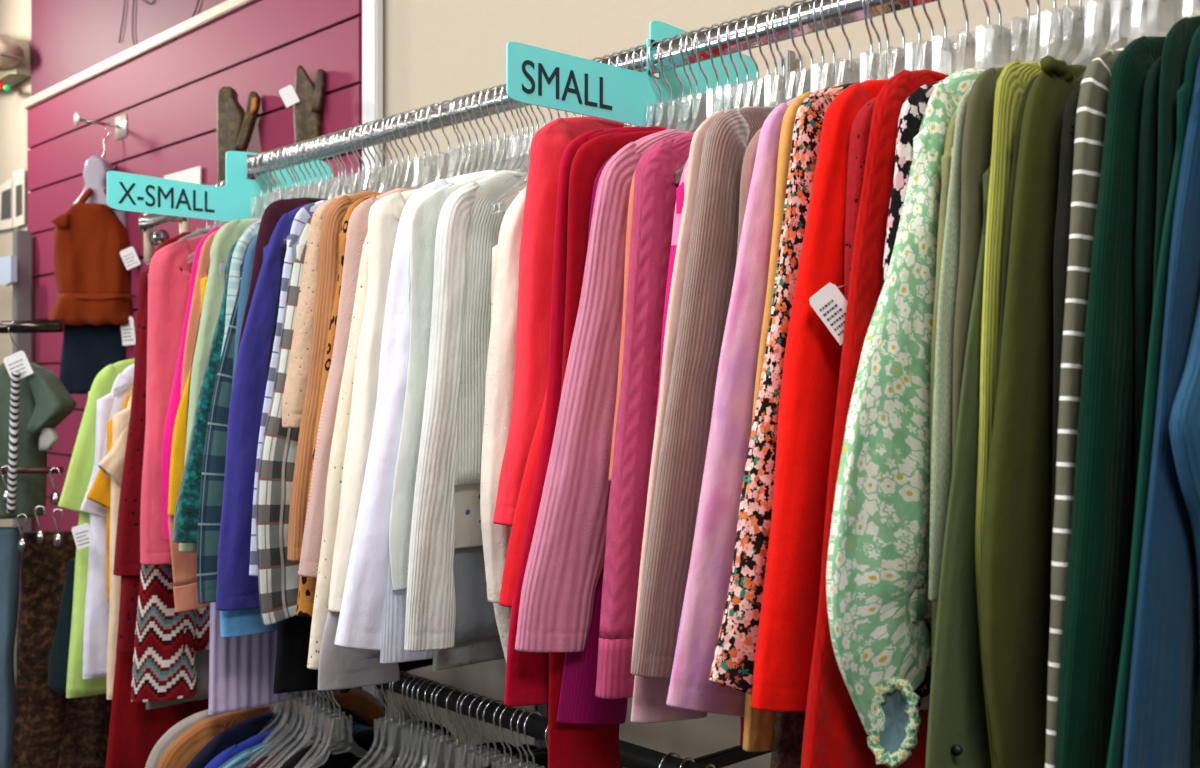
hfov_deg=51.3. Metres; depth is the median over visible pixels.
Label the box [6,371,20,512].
braided cord
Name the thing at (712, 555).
tie dye top
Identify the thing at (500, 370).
knitted top
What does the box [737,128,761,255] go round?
velvet top
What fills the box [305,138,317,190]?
clothes hanger
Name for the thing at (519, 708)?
clothes hanger
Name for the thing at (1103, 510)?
sweater
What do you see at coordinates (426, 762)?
knitted top
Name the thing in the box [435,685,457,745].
clothes hanger
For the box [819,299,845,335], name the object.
print
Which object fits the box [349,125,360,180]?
clothes hanger
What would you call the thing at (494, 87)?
clothes hanger
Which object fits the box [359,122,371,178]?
clothes hanger
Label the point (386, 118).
clothes hanger
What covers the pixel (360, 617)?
shirt
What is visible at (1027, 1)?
clothes hanger
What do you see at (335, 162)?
clothes hanger
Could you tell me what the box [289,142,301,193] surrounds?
clothes hanger
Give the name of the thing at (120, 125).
hook
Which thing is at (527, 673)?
knitted top
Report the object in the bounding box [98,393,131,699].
t-shirt
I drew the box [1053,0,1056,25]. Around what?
clothes hanger
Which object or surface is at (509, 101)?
clothes hanger
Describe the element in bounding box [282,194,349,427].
blouse
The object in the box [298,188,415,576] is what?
shirt
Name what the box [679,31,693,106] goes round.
clothes hanger
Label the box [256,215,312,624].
shirt
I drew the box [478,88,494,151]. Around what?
clothes hanger
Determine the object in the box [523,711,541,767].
clothes hanger
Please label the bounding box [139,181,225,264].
chrome rail
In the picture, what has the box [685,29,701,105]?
clothes hanger
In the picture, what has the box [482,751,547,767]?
knitted top
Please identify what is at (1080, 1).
clothes hanger
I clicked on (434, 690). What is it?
clothes hanger
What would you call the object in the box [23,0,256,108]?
trim
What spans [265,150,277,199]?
clothes hanger
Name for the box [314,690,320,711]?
clothes hanger
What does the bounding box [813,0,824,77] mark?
clothes hanger
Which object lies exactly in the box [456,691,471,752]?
clothes hanger
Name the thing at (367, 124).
clothes hanger
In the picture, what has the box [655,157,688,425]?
knitted top
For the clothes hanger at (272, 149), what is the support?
hanging from the chrome rail at (852, 11)
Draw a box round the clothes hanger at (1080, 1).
[1079,0,1081,20]
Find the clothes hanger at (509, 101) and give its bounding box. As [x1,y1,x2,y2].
[507,96,518,145]
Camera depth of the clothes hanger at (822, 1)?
1.50 m
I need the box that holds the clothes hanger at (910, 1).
[909,0,920,55]
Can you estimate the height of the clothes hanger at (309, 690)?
0.231 m
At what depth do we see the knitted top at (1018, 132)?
1.15 m
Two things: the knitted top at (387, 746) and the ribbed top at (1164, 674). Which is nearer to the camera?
the ribbed top at (1164, 674)
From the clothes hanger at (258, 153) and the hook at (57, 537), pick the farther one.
the hook at (57, 537)
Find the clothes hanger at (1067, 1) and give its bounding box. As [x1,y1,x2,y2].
[1066,0,1068,23]
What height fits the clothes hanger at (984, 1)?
0.231 m
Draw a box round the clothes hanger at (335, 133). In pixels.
[332,130,344,184]
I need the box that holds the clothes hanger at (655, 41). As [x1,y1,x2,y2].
[647,40,664,113]
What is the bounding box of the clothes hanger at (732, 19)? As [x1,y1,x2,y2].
[726,18,738,96]
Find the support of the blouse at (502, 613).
hanging from the clothes hanger
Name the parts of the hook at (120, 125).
arm, plate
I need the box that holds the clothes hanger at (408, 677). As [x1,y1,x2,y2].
[402,674,419,732]
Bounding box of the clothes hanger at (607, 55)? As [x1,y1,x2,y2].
[600,54,610,62]
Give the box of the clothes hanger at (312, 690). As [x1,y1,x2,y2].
[312,690,316,709]
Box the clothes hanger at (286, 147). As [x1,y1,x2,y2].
[283,144,295,195]
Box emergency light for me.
[0,34,30,90]
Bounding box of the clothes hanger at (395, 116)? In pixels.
[391,113,405,170]
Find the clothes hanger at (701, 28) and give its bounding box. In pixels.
[693,27,709,103]
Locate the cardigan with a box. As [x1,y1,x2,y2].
[236,197,327,361]
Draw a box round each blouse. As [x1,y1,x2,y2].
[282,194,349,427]
[307,233,367,669]
[389,172,496,590]
[491,244,511,661]
[826,68,984,767]
[1051,77,1082,546]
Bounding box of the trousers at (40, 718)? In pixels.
[14,531,75,767]
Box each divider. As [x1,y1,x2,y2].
[107,151,330,221]
[506,21,756,126]
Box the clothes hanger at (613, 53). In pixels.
[608,52,618,64]
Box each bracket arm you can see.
[648,74,776,109]
[688,745,771,767]
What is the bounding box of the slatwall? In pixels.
[27,0,361,767]
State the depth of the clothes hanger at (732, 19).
1.61 m
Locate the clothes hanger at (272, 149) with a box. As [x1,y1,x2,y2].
[267,149,277,198]
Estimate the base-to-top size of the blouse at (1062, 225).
0.592 m
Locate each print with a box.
[8,359,25,374]
[75,530,88,545]
[122,325,132,340]
[455,483,482,548]
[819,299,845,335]
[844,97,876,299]
[882,80,943,712]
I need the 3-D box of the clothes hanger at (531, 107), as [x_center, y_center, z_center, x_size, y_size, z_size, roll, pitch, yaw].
[-0.095,-0.359,1.917,0.270,0.231,0.009,0,0,-45]
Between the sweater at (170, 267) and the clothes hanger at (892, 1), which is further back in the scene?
the sweater at (170, 267)
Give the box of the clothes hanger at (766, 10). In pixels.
[754,9,772,89]
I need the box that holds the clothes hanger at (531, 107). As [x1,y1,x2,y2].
[530,104,538,130]
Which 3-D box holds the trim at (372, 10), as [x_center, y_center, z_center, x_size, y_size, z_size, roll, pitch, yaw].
[-0.515,-0.100,2.833,0.022,3.380,0.060,0,0,-43]
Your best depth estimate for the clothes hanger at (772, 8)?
1.56 m
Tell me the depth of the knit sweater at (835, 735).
1.23 m
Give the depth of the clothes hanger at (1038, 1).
1.31 m
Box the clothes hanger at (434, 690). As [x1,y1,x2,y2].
[431,683,451,743]
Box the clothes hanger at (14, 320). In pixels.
[8,320,26,351]
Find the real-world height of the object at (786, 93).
1.970 m
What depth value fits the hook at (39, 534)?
3.02 m
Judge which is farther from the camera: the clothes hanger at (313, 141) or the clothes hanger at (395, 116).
the clothes hanger at (313, 141)
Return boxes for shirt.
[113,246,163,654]
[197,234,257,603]
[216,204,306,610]
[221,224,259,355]
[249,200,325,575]
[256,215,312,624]
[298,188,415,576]
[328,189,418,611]
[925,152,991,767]
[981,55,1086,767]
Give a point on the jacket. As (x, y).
(45, 402)
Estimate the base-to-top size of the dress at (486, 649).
0.740 m
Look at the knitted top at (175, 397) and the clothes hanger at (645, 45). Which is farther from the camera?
the knitted top at (175, 397)
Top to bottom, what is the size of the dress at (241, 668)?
0.950 m
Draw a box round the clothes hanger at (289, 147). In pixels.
[287,143,297,194]
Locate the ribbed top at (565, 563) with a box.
[515,129,693,652]
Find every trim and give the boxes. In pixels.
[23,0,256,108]
[362,0,382,706]
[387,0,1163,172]
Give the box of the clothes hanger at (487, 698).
[476,697,497,760]
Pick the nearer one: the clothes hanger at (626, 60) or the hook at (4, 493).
the clothes hanger at (626, 60)
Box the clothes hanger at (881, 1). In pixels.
[880,0,889,62]
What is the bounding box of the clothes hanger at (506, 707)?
[499,706,520,767]
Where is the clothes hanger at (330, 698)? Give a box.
[327,691,335,720]
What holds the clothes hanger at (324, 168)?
hanging from the chrome rail at (852, 11)
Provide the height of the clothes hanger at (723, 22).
0.231 m
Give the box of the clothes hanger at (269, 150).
[263,150,273,199]
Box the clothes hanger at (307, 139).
[300,139,312,191]
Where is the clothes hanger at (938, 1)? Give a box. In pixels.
[937,0,946,50]
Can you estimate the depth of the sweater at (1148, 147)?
1.06 m
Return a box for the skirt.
[59,316,134,393]
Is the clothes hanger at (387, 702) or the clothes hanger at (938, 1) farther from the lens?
the clothes hanger at (387, 702)
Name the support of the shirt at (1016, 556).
hanging from the clothes hanger at (1110, 1)
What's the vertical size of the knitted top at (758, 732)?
0.725 m
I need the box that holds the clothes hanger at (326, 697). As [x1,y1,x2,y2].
[322,691,329,717]
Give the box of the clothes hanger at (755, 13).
[744,12,761,91]
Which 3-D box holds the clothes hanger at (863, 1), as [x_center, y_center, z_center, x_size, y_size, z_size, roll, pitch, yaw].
[0.319,-0.359,1.468,0.009,0.231,0.270,0,0,38]
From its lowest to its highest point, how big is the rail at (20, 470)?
0.018 m
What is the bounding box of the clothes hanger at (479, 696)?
[468,695,490,757]
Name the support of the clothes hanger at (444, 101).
hanging from the chrome rail at (852, 11)
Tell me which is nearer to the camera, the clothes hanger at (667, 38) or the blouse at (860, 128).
the blouse at (860, 128)
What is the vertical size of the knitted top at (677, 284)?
0.669 m
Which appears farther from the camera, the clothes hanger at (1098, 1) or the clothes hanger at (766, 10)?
the clothes hanger at (766, 10)
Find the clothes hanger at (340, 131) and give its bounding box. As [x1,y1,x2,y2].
[335,129,348,183]
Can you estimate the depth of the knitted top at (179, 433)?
2.36 m
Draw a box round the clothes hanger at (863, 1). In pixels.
[862,0,872,66]
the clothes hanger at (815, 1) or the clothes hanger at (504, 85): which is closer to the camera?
the clothes hanger at (815, 1)
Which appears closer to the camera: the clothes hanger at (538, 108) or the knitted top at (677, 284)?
the knitted top at (677, 284)
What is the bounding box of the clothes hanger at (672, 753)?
[659,752,680,767]
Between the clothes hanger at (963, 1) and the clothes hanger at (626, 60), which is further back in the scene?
the clothes hanger at (626, 60)
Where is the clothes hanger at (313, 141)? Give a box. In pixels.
[311,136,323,188]
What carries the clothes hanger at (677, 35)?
hanging from the chrome rail at (852, 11)
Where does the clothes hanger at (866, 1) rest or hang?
hanging from the chrome rail at (852, 11)
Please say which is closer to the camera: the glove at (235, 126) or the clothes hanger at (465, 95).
the clothes hanger at (465, 95)
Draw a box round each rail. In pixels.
[0,320,64,333]
[0,467,62,473]
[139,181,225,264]
[247,0,936,177]
[338,689,349,692]
[377,673,710,767]
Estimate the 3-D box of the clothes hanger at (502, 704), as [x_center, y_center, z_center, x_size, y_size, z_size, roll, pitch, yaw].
[-0.151,0.619,1.978,0.270,0.231,0.009,0,0,-42]
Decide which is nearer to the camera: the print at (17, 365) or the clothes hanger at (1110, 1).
the clothes hanger at (1110, 1)
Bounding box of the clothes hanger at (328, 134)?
[323,133,333,186]
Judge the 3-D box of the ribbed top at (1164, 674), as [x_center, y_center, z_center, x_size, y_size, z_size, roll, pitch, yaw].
[0.613,0.006,1.149,0.586,0.651,0.023,0,0,-43]
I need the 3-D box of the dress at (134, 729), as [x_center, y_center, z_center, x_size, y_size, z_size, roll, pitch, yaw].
[-0.866,0.270,2.753,0.460,1.200,0.043,0,0,-43]
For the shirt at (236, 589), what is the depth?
2.18 m
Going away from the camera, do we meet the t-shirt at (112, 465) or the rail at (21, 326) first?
the t-shirt at (112, 465)
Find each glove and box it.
[217,87,260,183]
[279,65,325,142]
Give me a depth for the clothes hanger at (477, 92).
2.01 m
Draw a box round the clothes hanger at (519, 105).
[518,102,528,142]
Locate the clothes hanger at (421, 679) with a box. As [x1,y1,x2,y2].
[411,678,430,736]
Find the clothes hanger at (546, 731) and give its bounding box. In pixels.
[545,726,547,749]
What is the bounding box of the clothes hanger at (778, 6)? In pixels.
[771,5,787,85]
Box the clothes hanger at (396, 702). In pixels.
[392,672,412,729]
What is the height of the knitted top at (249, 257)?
0.560 m
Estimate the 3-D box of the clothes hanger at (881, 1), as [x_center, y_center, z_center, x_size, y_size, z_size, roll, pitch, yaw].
[0.335,-0.359,1.451,0.009,0.231,0.270,0,0,35]
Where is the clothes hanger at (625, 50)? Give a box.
[616,49,627,66]
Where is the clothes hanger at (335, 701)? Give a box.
[330,690,340,723]
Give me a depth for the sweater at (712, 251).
1.39 m
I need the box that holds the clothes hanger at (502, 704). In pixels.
[493,703,513,766]
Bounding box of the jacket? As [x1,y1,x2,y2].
[0,351,76,518]
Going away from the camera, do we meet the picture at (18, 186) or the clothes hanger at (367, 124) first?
the clothes hanger at (367, 124)
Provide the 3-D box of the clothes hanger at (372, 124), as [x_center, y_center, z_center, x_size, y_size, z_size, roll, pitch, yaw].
[-0.393,-0.359,2.240,0.270,0.231,0.009,0,0,-44]
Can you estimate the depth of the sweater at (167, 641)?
2.56 m
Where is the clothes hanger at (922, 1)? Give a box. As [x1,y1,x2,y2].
[921,0,933,52]
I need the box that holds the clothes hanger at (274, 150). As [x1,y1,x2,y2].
[271,148,281,198]
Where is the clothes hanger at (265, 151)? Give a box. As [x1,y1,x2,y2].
[257,151,268,200]
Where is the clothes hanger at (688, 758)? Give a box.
[679,757,694,767]
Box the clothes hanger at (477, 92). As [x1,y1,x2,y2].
[471,90,486,152]
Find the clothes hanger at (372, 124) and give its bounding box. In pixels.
[370,119,382,175]
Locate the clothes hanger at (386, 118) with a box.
[381,116,392,173]
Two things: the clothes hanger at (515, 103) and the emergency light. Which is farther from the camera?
the emergency light
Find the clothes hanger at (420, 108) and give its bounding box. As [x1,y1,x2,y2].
[415,107,426,165]
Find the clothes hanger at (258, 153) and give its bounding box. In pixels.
[252,153,263,202]
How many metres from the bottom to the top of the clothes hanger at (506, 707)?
0.231 m
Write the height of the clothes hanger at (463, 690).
0.231 m
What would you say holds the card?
attached to the slatwall
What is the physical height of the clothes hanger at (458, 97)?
0.231 m
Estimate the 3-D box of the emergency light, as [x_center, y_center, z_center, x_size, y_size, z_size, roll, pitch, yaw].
[-2.294,-1.204,4.669,0.140,0.324,0.748,0,0,-43]
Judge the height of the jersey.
0.635 m
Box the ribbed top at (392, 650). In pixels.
[380,245,433,663]
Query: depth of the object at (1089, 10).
1.77 m
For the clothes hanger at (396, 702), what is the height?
0.231 m
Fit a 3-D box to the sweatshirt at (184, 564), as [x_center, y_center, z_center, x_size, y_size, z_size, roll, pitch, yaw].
[-0.650,0.060,2.519,0.455,0.748,0.020,0,0,-43]
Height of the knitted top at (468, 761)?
0.550 m
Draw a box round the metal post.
[13,230,30,682]
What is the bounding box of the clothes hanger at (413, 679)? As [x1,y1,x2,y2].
[406,676,423,735]
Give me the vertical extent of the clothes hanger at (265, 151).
0.231 m
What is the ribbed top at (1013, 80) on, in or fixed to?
hanging from the clothes hanger at (1080, 1)
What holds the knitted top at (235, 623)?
hanging from the clothes hanger at (335, 162)
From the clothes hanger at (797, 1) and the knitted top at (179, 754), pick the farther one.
the knitted top at (179, 754)
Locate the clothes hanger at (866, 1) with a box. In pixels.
[865,0,881,64]
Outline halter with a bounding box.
[48,187,140,325]
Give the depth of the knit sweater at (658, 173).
1.48 m
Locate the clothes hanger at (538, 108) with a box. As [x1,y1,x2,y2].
[537,106,545,125]
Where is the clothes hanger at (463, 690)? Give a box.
[446,688,464,749]
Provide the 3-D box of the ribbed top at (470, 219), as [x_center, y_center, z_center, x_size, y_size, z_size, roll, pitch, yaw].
[-0.095,0.030,1.917,0.486,0.700,0.038,0,0,-43]
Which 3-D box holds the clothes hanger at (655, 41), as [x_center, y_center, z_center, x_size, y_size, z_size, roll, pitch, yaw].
[0.084,-0.359,1.723,0.270,0.231,0.009,0,0,-35]
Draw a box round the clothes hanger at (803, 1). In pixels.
[798,0,813,79]
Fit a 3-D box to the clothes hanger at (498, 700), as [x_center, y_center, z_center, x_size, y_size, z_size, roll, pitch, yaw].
[-0.167,0.619,1.995,0.270,0.231,0.009,0,0,-34]
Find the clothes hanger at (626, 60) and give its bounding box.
[625,47,635,68]
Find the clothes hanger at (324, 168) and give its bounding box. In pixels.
[315,135,329,187]
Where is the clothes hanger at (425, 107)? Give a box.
[419,105,434,164]
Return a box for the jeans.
[0,527,22,767]
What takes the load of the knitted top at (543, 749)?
hanging from the clothes hanger at (443, 687)
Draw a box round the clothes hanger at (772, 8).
[766,7,779,87]
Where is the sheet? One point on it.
(8, 264)
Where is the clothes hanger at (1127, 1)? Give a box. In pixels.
[1126,0,1128,9]
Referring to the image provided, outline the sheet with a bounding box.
[0,256,16,285]
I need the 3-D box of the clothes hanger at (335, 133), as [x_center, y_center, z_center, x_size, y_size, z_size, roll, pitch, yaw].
[-0.482,-0.359,2.336,0.270,0.231,0.009,0,0,-45]
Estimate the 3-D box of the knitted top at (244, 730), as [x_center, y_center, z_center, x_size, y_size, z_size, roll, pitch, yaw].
[-0.631,0.929,2.507,0.454,0.550,0.043,0,0,-43]
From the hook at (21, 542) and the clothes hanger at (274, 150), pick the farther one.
the hook at (21, 542)
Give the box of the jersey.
[499,390,546,607]
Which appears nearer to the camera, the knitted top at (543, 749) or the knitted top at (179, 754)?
the knitted top at (543, 749)
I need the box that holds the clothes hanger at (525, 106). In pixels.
[524,103,533,138]
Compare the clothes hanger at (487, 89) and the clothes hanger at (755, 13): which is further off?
the clothes hanger at (487, 89)
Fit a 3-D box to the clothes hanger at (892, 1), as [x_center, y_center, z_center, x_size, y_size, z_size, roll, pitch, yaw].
[0.349,-0.359,1.436,0.270,0.231,0.009,0,0,-32]
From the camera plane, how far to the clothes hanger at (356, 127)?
2.27 m
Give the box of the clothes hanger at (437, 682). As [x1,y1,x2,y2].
[424,681,439,740]
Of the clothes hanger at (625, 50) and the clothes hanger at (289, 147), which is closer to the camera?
the clothes hanger at (625, 50)
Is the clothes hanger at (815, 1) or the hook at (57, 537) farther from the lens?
the hook at (57, 537)
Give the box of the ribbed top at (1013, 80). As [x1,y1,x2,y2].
[975,60,1041,767]
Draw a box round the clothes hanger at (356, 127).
[352,124,364,179]
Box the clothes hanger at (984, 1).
[983,0,989,40]
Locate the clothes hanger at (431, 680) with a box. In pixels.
[417,679,436,738]
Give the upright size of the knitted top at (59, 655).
0.330 m
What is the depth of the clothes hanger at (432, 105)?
2.10 m
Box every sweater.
[131,564,209,702]
[140,234,205,564]
[556,152,627,723]
[595,133,693,698]
[751,79,889,711]
[801,69,1044,767]
[1055,36,1199,767]
[1135,56,1161,500]
[1153,16,1199,767]
[1169,296,1199,673]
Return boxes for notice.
[0,178,12,229]
[13,168,24,227]
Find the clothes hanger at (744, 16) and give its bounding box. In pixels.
[735,15,750,94]
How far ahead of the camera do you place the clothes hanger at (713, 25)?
1.64 m
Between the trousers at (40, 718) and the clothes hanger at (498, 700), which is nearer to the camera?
the clothes hanger at (498, 700)
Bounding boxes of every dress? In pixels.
[105,232,208,767]
[146,229,211,708]
[208,220,353,714]
[273,615,432,693]
[433,635,504,670]
[454,546,498,642]
[548,130,743,767]
[770,711,805,767]
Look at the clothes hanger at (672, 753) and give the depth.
1.70 m
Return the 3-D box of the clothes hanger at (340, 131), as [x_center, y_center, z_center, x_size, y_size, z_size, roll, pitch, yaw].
[-0.474,-0.359,2.328,0.009,0.231,0.270,0,0,41]
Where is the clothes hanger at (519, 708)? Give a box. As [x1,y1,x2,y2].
[510,707,528,767]
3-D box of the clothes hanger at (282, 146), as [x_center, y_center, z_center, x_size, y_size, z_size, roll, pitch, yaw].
[-0.625,-0.359,2.492,0.009,0.231,0.270,0,0,39]
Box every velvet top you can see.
[172,238,239,542]
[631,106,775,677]
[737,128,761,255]
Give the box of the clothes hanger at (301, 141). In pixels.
[295,141,307,192]
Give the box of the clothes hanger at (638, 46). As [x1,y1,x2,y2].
[632,45,646,70]
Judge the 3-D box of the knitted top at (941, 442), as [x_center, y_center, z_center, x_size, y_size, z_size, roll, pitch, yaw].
[0.461,-0.024,1.315,0.412,0.560,0.020,0,0,-43]
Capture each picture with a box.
[1,188,10,219]
[16,184,21,216]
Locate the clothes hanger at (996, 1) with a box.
[994,0,1001,38]
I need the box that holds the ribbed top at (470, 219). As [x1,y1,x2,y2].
[404,170,527,651]
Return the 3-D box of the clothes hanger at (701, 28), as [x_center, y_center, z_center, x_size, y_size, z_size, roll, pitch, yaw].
[0.143,-0.359,1.659,0.270,0.231,0.009,0,0,-32]
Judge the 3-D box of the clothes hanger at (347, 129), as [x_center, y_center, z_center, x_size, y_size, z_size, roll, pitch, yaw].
[-0.458,-0.359,2.310,0.009,0.231,0.270,0,0,36]
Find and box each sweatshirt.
[168,230,217,611]
[631,159,706,722]
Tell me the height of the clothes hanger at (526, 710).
0.231 m
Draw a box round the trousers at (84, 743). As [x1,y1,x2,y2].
[58,693,111,767]
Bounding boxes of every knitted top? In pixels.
[48,559,75,694]
[145,688,384,767]
[157,692,388,767]
[161,224,224,540]
[168,276,206,515]
[179,218,261,551]
[184,265,209,460]
[186,705,372,767]
[205,720,364,767]
[219,725,371,767]
[220,608,277,637]
[232,235,257,385]
[246,740,319,767]
[266,243,286,386]
[280,720,455,767]
[296,194,379,616]
[318,610,399,690]
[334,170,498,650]
[389,742,513,767]
[428,744,537,767]
[469,747,547,767]
[480,187,525,602]
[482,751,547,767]
[493,116,640,525]
[504,126,669,706]
[608,169,635,480]
[631,106,747,664]
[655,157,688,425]
[742,90,817,751]
[928,87,971,600]
[930,109,956,672]
[952,67,1003,468]
[994,74,1038,413]
[1106,26,1199,767]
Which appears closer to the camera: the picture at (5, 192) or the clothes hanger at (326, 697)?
the clothes hanger at (326, 697)
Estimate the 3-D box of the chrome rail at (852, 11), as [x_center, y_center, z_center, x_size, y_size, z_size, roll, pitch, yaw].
[0.054,-0.450,1.755,0.018,0.042,2.426,0,0,-43]
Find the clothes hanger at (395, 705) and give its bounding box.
[389,671,408,728]
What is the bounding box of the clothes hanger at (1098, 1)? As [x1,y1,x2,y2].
[1097,0,1100,15]
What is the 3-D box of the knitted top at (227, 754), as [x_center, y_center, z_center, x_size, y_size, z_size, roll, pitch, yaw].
[-0.606,0.952,2.482,0.411,0.550,0.042,0,0,-43]
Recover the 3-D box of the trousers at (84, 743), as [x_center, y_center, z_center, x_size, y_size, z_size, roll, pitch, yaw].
[-1.378,0.906,3.373,0.178,0.431,0.072,0,0,1]
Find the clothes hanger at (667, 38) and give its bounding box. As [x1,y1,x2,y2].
[657,37,671,111]
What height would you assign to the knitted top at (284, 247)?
0.702 m
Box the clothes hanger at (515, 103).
[514,100,523,144]
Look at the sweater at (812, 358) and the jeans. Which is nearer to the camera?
the sweater at (812, 358)
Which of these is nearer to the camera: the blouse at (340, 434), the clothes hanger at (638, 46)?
the clothes hanger at (638, 46)
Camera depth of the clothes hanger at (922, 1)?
1.41 m
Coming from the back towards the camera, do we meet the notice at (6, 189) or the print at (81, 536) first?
the notice at (6, 189)
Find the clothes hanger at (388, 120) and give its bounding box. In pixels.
[386,115,399,171]
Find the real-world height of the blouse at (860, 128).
0.606 m
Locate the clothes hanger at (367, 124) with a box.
[363,121,376,176]
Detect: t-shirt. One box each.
[58,358,134,697]
[72,364,133,678]
[87,385,132,598]
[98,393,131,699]
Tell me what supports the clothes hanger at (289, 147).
hanging from the chrome rail at (852, 11)
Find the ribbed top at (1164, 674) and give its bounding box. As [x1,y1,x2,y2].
[1123,57,1199,767]
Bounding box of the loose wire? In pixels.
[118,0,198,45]
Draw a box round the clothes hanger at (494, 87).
[485,86,501,149]
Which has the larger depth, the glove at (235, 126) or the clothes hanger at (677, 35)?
the glove at (235, 126)
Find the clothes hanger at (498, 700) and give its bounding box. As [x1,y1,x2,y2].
[482,699,503,762]
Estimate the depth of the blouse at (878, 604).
1.18 m
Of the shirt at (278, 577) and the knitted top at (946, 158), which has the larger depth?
the shirt at (278, 577)
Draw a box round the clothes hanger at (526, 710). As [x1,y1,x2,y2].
[517,709,535,767]
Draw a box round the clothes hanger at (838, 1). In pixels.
[837,0,851,71]
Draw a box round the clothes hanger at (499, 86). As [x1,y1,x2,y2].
[494,84,505,148]
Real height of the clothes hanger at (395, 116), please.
0.231 m
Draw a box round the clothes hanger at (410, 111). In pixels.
[404,109,417,167]
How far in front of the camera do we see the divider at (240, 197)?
2.54 m
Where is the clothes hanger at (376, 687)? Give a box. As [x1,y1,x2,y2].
[375,685,386,723]
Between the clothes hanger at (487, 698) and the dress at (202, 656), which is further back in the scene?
the dress at (202, 656)
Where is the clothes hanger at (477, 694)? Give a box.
[459,693,482,754]
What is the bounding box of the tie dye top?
[666,96,798,716]
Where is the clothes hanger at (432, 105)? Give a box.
[426,103,440,162]
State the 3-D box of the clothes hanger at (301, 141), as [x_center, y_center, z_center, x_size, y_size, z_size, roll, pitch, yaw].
[-0.574,-0.359,2.436,0.270,0.231,0.009,0,0,-45]
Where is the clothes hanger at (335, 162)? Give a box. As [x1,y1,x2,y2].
[329,131,341,184]
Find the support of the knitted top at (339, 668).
hanging from the clothes hanger at (452, 101)
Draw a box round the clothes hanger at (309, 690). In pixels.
[309,690,311,706]
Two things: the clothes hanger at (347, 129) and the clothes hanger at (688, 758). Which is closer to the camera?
the clothes hanger at (688, 758)
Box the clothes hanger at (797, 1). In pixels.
[787,0,804,82]
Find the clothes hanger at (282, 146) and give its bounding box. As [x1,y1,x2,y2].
[277,146,286,196]
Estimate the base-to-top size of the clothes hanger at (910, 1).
0.231 m
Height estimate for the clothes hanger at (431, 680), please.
0.231 m
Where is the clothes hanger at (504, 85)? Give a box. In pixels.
[500,84,513,146]
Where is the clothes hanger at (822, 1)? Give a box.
[820,0,835,74]
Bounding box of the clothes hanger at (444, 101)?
[438,100,450,160]
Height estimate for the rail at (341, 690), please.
0.053 m
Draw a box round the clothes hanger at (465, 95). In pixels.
[459,94,473,155]
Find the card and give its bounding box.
[164,166,201,183]
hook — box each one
[0,465,7,502]
[16,513,27,551]
[34,505,45,543]
[49,467,60,504]
[52,508,63,546]
[74,112,126,139]
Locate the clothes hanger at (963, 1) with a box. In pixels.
[962,0,968,45]
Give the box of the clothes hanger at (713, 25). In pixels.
[708,24,719,100]
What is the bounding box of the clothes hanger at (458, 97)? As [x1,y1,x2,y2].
[452,96,466,157]
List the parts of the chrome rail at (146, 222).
knob, display bracket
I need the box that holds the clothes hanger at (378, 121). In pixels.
[375,118,387,174]
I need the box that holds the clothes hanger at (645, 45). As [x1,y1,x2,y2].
[640,43,646,71]
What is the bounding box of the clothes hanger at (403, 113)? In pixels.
[397,111,411,169]
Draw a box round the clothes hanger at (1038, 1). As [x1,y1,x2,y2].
[1036,0,1039,29]
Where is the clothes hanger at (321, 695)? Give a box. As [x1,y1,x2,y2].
[317,689,324,714]
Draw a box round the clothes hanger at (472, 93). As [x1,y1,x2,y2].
[465,92,480,154]
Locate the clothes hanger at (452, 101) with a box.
[449,97,460,158]
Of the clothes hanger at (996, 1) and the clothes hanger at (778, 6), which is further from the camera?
the clothes hanger at (778, 6)
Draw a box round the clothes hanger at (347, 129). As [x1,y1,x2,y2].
[343,127,352,182]
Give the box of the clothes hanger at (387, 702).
[381,684,392,725]
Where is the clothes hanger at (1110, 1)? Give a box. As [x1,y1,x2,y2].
[1108,0,1111,13]
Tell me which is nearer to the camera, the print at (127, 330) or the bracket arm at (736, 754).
the bracket arm at (736, 754)
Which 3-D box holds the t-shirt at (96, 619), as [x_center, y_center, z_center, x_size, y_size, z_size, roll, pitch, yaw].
[-1.004,0.300,2.881,0.070,0.700,0.437,0,0,40]
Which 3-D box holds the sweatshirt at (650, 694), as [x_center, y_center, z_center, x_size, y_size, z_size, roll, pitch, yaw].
[0.222,0.038,1.574,0.509,0.716,0.018,0,0,-43]
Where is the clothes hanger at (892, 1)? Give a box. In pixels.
[891,0,904,59]
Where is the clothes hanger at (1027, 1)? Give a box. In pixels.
[1025,0,1029,31]
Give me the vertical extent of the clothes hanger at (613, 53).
0.231 m
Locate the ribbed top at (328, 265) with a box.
[287,191,382,560]
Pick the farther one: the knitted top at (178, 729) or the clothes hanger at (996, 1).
the knitted top at (178, 729)
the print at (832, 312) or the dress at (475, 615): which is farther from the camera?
the dress at (475, 615)
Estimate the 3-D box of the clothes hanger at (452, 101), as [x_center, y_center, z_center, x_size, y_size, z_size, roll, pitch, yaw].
[-0.232,-0.359,2.066,0.009,0.231,0.270,0,0,38]
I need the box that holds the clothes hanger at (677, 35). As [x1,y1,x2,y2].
[669,34,686,108]
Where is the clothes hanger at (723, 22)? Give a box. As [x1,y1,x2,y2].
[717,21,729,98]
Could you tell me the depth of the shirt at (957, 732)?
1.15 m
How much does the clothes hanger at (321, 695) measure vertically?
0.231 m
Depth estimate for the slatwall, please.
3.59 m
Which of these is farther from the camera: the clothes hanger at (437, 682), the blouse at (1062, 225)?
the clothes hanger at (437, 682)

